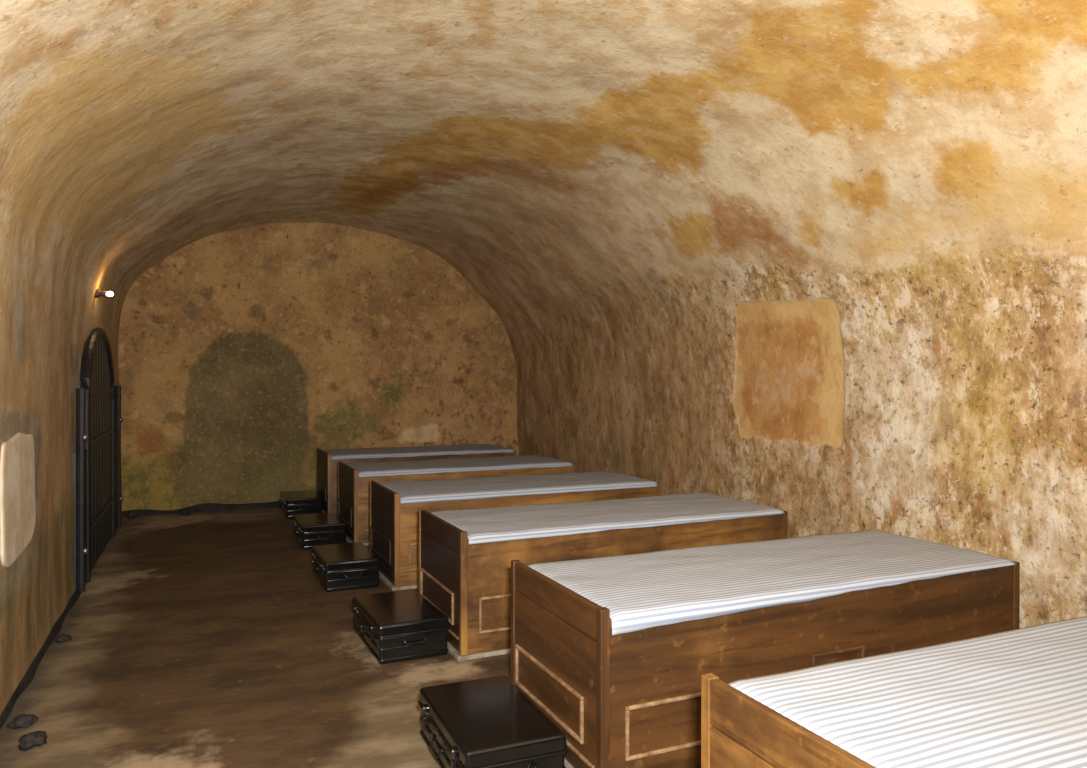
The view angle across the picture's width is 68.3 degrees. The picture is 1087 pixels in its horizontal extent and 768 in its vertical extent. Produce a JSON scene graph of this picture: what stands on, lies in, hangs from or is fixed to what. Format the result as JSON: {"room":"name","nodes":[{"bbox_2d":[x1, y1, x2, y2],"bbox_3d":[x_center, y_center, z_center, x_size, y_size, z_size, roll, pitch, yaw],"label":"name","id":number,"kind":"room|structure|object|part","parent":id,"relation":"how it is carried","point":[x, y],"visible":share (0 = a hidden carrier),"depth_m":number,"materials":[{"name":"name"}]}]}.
{"room":"underground dormitory","nodes":[
{"label":"underground dormitory","id":0,"kind":"room"},
{"bbox_2d":[0,292,121,714],"bbox_3d":[-1.922,0.504,2.551,0.053,1.761,12.222,0,0,-23],"label":"wall","id":1,"kind":"structure","parent":0,"point":[41,353],"depth_m":4.16,"materials":[{"name":"paint"}]},
{"bbox_2d":[0,433,35,567],"bbox_3d":[-2.403,0.503,3.649,0.049,0.563,0.696,0,0,-23],"label":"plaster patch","id":2,"kind":"structure","parent":1,"relation":"attached to","point":[17,459],"depth_m":3.57,"materials":[{"name":"white paint"}]},
{"bbox_2d":[0,591,80,729],"bbox_3d":[-2.291,1.371,3.421,0.103,0.054,4.102,0,0,-23],"label":"baseboard","id":3,"kind":"structure","parent":1,"relation":"attached to","point":[29,675],"depth_m":3.90,"materials":[{"name":"black stone"}]},
{"bbox_2d":[72,327,122,591],"bbox_3d":[-3.530,0.454,6.335,0.172,1.792,2.532,0,0,-23],"label":"door","id":4,"kind":"structure","parent":1,"relation":"in","point":[98,498],"depth_m":5.99,"materials":[{"name":"black metal"}]},
{"bbox_3d":[-3.007,0.687,5.211,0.050,1.320,0.053,0,0,43],"label":"hinge post","id":5,"kind":"part","parent":4,"relation":"part of","materials":[{"name":"black metal"}]},
{"bbox_3d":[-3.476,0.455,6.281,0.064,1.792,1.784,0,0,-23],"label":"arched frame","id":6,"kind":"part","parent":4,"relation":"part of","materials":[{"name":"black metal"}]},
{"bbox_3d":[-3.977,0.673,7.494,0.053,1.320,0.050,0,0,-2],"label":"hinge post","id":7,"kind":"part","parent":4,"relation":"part of","materials":[{"name":"black metal"}]},
{"bbox_2d":[0,507,510,767],"bbox_3d":[0.040,1.381,3.476,4.900,0.005,12.500,0,0,-24],"label":"floor","id":8,"kind":"structure","parent":0,"point":[213,639],"depth_m":3.83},
{"bbox_2d":[6,714,37,728],"bbox_3d":[-2.095,1.361,3.233,0.091,0.050,0.083,0,0,3],"label":"stone","id":9,"kind":"object","parent":8,"relation":"on","point":[22,720],"visible":1,"depth_m":3.21,"materials":[{"name":"grey stone"}]},
{"bbox_2d":[18,731,47,750],"bbox_3d":[-1.948,1.357,3.058,0.095,0.059,0.113,0,0,-24],"label":"stone","id":10,"kind":"object","parent":8,"relation":"on","point":[28,741],"visible":1,"depth_m":3.04,"materials":[{"name":"grey stone"}]},
{"bbox_2d":[55,634,72,642],"bbox_3d":[-2.566,1.359,4.285,0.083,0.041,0.079,0,0,-24],"label":"stone","id":11,"kind":"object","parent":8,"relation":"on","point":[60,638],"visible":1,"depth_m":4.27,"materials":[{"name":"grey stone"}]},
{"bbox_2d":[125,512,138,517],"bbox_3d":[-4.151,1.321,8.091,0.110,0.068,0.109,0,0,27],"label":"stone","id":12,"kind":"object","parent":8,"relation":"on","point":[130,514],"visible":1,"depth_m":8.06,"materials":[{"name":"grey stone"}]},
{"bbox_2d":[179,509,189,514],"bbox_3d":[-3.713,1.325,8.286,0.103,0.059,0.126,0,0,-24],"label":"stone","id":13,"kind":"object","parent":8,"relation":"on","point":[181,512],"visible":1,"depth_m":8.25,"materials":[{"name":"grey stone"}]},
{"bbox_2d":[279,490,322,517],"bbox_3d":[-2.544,1.250,8.371,0.396,0.195,0.637,0,0,-24],"label":"trunk","id":14,"kind":"object","parent":8,"relation":"on","point":[292,503],"visible":0.99,"depth_m":8.14,"materials":[{"name":"black leather"}]},
{"bbox_3d":[-2.538,1.184,8.380,0.360,0.063,0.610,0,0,-24],"label":"lid","id":15,"kind":"part","parent":14,"relation":"part of","materials":[{"name":"black leather"}]},
{"bbox_2d":[293,512,346,548],"bbox_3d":[-1.942,1.259,6.910,0.396,0.195,0.637,0,0,-24],"label":"trunk","id":16,"kind":"object","parent":8,"relation":"on","point":[315,529],"visible":0.96,"depth_m":6.68,"materials":[{"name":"black leather"}]},
{"bbox_3d":[-1.935,1.193,6.919,0.360,0.063,0.610,0,0,-24],"label":"lid","id":17,"kind":"part","parent":16,"relation":"part of","materials":[{"name":"black leather"}]},
{"bbox_2d":[311,542,380,591],"bbox_3d":[-1.395,1.267,5.588,0.396,0.195,0.637,0,0,-25],"label":"trunk","id":18,"kind":"object","parent":8,"relation":"on","point":[343,566],"visible":1,"depth_m":5.36,"materials":[{"name":"black leather"}]},
{"bbox_3d":[-1.388,1.201,5.597,0.360,0.063,0.610,0,0,-25],"label":"lid","id":19,"kind":"part","parent":18,"relation":"part of","materials":[{"name":"black leather"}]},
{"bbox_3d":[-1.258,1.265,5.312,0.131,0.038,0.021,0,0,-25],"label":"handle","id":20,"kind":"part","parent":18,"relation":"part of","materials":[{"name":"black metal"}]},
{"bbox_2d":[351,589,449,663],"bbox_3d":[-0.778,1.276,4.253,0.396,0.195,0.637,0,0,-26],"label":"suitcase","id":21,"kind":"object","parent":8,"relation":"on","point":[395,626],"visible":1,"depth_m":4.04,"materials":[{"name":"black leather"}]},
{"bbox_3d":[-0.945,1.284,4.180,0.030,0.042,0.132,0,0,-26],"label":"handle","id":22,"kind":"part","parent":21,"relation":"part of","materials":[{"name":"black metal"}]},
{"bbox_3d":[-0.771,1.210,4.263,0.360,0.063,0.610,0,0,-26],"label":"lid","id":23,"kind":"part","parent":21,"relation":"part of","materials":[{"name":"black leather"}]},
{"bbox_3d":[-0.636,1.274,3.980,0.131,0.038,0.021,0,0,-26],"label":"handle","id":24,"kind":"part","parent":21,"relation":"part of","materials":[{"name":"black metal"}]},
{"bbox_2d":[316,448,515,514],"bbox_3d":[-1.415,1.028,8.914,2.093,0.640,0.824,0,0,-24],"label":"bed","id":25,"kind":"object","parent":8,"relation":"on","point":[326,468],"visible":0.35,"depth_m":8.35,"materials":[{"name":"brown wood"}]},
{"bbox_3d":[-2.492,1.016,8.855,0.034,0.616,0.034,0,0,-24],"label":"corner post","id":26,"kind":"part","parent":25,"relation":"part of","materials":[{"name":"brown wood"}]},
{"bbox_3d":[-2.178,1.021,8.150,0.034,0.616,0.034,0,0,-24],"label":"corner post","id":27,"kind":"part","parent":25,"relation":"part of","materials":[{"name":"brown wood"}]},
{"bbox_2d":[323,444,513,459],"bbox_3d":[-1.399,0.741,8.894,1.991,0.048,0.783,0,0,-24],"label":"mattress","id":28,"kind":"object","parent":25,"relation":"on","point":[411,451],"visible":0.99,"depth_m":8.71,"materials":[{"name":"fabric"}]},
{"bbox_2d":[338,461,574,545],"bbox_3d":[-0.812,1.037,7.493,2.093,0.640,0.824,0,0,-24],"label":"bed","id":29,"kind":"object","parent":8,"relation":"on","point":[353,490],"visible":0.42,"depth_m":6.92,"materials":[{"name":"brown wood"}]},
{"bbox_3d":[-1.889,1.025,7.434,0.034,0.616,0.034,0,0,-24],"label":"corner post","id":30,"kind":"part","parent":29,"relation":"part of","materials":[{"name":"brown wood"}]},
{"bbox_3d":[-1.574,1.030,6.729,0.034,0.616,0.034,0,0,-24],"label":"corner post","id":31,"kind":"part","parent":29,"relation":"part of","materials":[{"name":"brown wood"}]},
{"bbox_2d":[345,455,572,476],"bbox_3d":[-0.796,0.750,7.472,1.991,0.052,0.783,0,0,-24],"label":"mattress","id":32,"kind":"object","parent":29,"relation":"on","point":[365,469],"visible":0.99,"depth_m":7.29,"materials":[{"name":"fabric"}]},
{"bbox_2d":[418,675,567,767],"bbox_3d":[-0.210,1.284,2.919,0.396,0.195,0.637,0,0,-23],"label":"suitcase","id":33,"kind":"object","parent":8,"relation":"on","point":[488,722],"visible":1,"depth_m":2.81,"materials":[{"name":"black leather"}]},
{"bbox_3d":[-0.381,1.292,2.853,0.030,0.042,0.132,0,0,-23],"label":"handle","id":34,"kind":"part","parent":33,"relation":"part of","materials":[{"name":"black metal"}]},
{"bbox_2d":[370,480,659,590],"bbox_3d":[-0.213,1.046,6.100,2.093,0.640,0.824,0,0,-24],"label":"bed","id":35,"kind":"object","parent":8,"relation":"on","point":[393,524],"visible":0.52,"depth_m":5.54,"materials":[{"name":"brown wood"}]},
{"bbox_3d":[-1.290,1.034,6.041,0.034,0.616,0.034,0,0,-24],"label":"corner post","id":36,"kind":"part","parent":35,"relation":"part of","materials":[{"name":"brown wood"}]},
{"bbox_3d":[-0.976,1.038,5.336,0.034,0.616,0.034,0,0,-24],"label":"corner post","id":37,"kind":"part","parent":35,"relation":"part of","materials":[{"name":"brown wood"}]},
{"bbox_2d":[379,471,657,503],"bbox_3d":[-0.197,0.763,6.079,1.991,0.058,0.784,0,0,-24],"label":"mattress","id":38,"kind":"object","parent":35,"relation":"on","point":[422,491],"visible":0.98,"depth_m":5.88,"materials":[{"name":"fabric"}]},
{"bbox_3d":[0.876,1.050,6.162,0.034,0.584,0.034,0,0,-24],"label":"corner post","id":39,"kind":"part","parent":35,"relation":"part of","materials":[{"name":"brown wood"}]},
{"bbox_2d":[418,508,787,660],"bbox_3d":[0.361,1.054,4.778,2.093,0.640,0.824,0,0,-24],"label":"bed","id":40,"kind":"object","parent":8,"relation":"on","point":[469,584],"visible":0.44,"depth_m":4.21,"materials":[{"name":"brown wood"}]},
{"bbox_3d":[-0.716,1.042,4.719,0.034,0.616,0.034,0,0,-24],"label":"corner post","id":41,"kind":"part","parent":40,"relation":"part of","materials":[{"name":"brown wood"}]},
{"bbox_3d":[-0.401,1.047,4.014,0.034,0.616,0.034,0,0,-24],"label":"corner post","id":42,"kind":"part","parent":40,"relation":"part of","materials":[{"name":"brown wood"}]},
{"bbox_2d":[430,492,783,544],"bbox_3d":[0.378,0.768,4.757,1.991,0.056,0.784,0,0,-24],"label":"mattress","id":43,"kind":"object","parent":40,"relation":"on","point":[507,523],"visible":0.98,"depth_m":4.59,"materials":[{"name":"fabric"}]},
{"bbox_3d":[1.450,1.058,4.840,0.034,0.584,0.034,0,0,-24],"label":"corner post","id":44,"kind":"part","parent":40,"relation":"part of","materials":[{"name":"brown wood"}]},
{"bbox_2d":[511,560,1019,767],"bbox_3d":[0.961,1.062,3.435,2.093,0.640,0.824,0,0,-24],"label":"bed","id":45,"kind":"object","parent":8,"relation":"on","point":[630,699],"visible":0.56,"depth_m":2.92,"materials":[{"name":"brown wood"}]},
{"bbox_3d":[-0.116,1.051,3.376,0.034,0.616,0.034,0,0,-24],"label":"corner post","id":46,"kind":"part","parent":45,"relation":"part of","materials":[{"name":"brown wood"}]},
{"bbox_3d":[0.199,1.055,2.671,0.034,0.616,0.034,0,0,-24],"label":"corner post","id":47,"kind":"part","parent":45,"relation":"part of","materials":[{"name":"brown wood"}]},
{"bbox_2d":[527,530,1015,634],"bbox_3d":[0.977,0.788,3.414,1.991,0.077,0.784,0,0,-24],"label":"mattress","id":48,"kind":"object","parent":45,"relation":"on","point":[640,591],"visible":0.99,"depth_m":3.22,"materials":[{"name":"fabric"}]},
{"bbox_3d":[2.050,1.066,3.497,0.034,0.584,0.034,0,0,-24],"label":"corner post","id":49,"kind":"part","parent":45,"relation":"part of","materials":[{"name":"brown wood"}]},
{"bbox_2d":[701,639,963,767],"bbox_3d":[1.506,1.071,2.125,2.093,0.640,0.824,0,0,-24],"label":"bed","id":50,"kind":"object","parent":8,"relation":"on","point":[738,730],"visible":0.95,"depth_m":1.89,"materials":[{"name":"brown wood"}]},
{"bbox_3d":[0.429,1.059,2.066,0.034,0.616,0.034,0,0,-24],"label":"corner post","id":51,"kind":"part","parent":50,"relation":"part of","materials":[{"name":"brown wood"}]},
{"bbox_2d":[729,616,1086,767],"bbox_3d":[1.522,0.783,2.105,1.991,0.046,0.783,0,0,-24],"label":"mattress","id":52,"kind":"object","parent":50,"relation":"on","point":[1017,698],"visible":0.98,"depth_m":1.94,"materials":[{"name":"fabric"}]},
{"bbox_2d":[118,222,517,510],"bbox_3d":[-2.407,-0.287,9.011,4.750,3.260,0.060,0,0,-24],"label":"wall","id":53,"kind":"structure","parent":0,"point":[244,353],"depth_m":8.85,"materials":[{"name":"paint"}]},
{"bbox_2d":[121,501,279,516],"bbox_3d":[-2.333,1.314,9.039,4.300,0.099,0.126,0,0,-24],"label":"baseboard","id":54,"kind":"structure","parent":53,"relation":"attached to","point":[206,507],"depth_m":8.47,"materials":[{"name":"black stone"}]},
{"bbox_2d":[0,0,1086,342],"bbox_3d":[-0.001,-1.079,3.398,4.451,1.397,12.231,0,0,-24],"label":"ceiling","id":55,"kind":"structure","parent":0,"point":[568,159],"depth_m":4.26,"materials":[{"name":"paint"}]},
{"bbox_2d":[94,289,112,297],"bbox_3d":[-3.360,-0.688,6.107,0.146,0.068,0.068,0,0,-24],"label":"wall lamp","id":56,"kind":"object","parent":55,"relation":"attached to","point":[98,293],"visible":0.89,"depth_m":6.09,"materials":[{"name":"white"}]},
{"bbox_3d":[-3.401,-0.688,6.089,0.056,0.068,0.068,0,0,-24],"label":"plate","id":57,"kind":"part","parent":56,"relation":"part of","materials":[{"name":"black metal"}]},
{"bbox_3d":[-3.316,-0.689,6.127,0.051,0.040,0.040,0,0,-24],"label":"bulb","id":58,"kind":"part","parent":56,"relation":"part of","materials":[{"name":"white glass"}]},
{"bbox_2d":[506,241,1086,628],"bbox_3d":[2.090,0.369,4.341,0.192,2.008,12.220,0,0,-24],"label":"wall","id":59,"kind":"structure","parent":0,"point":[942,403],"depth_m":4.79,"materials":[{"name":"paint"}]}
]}

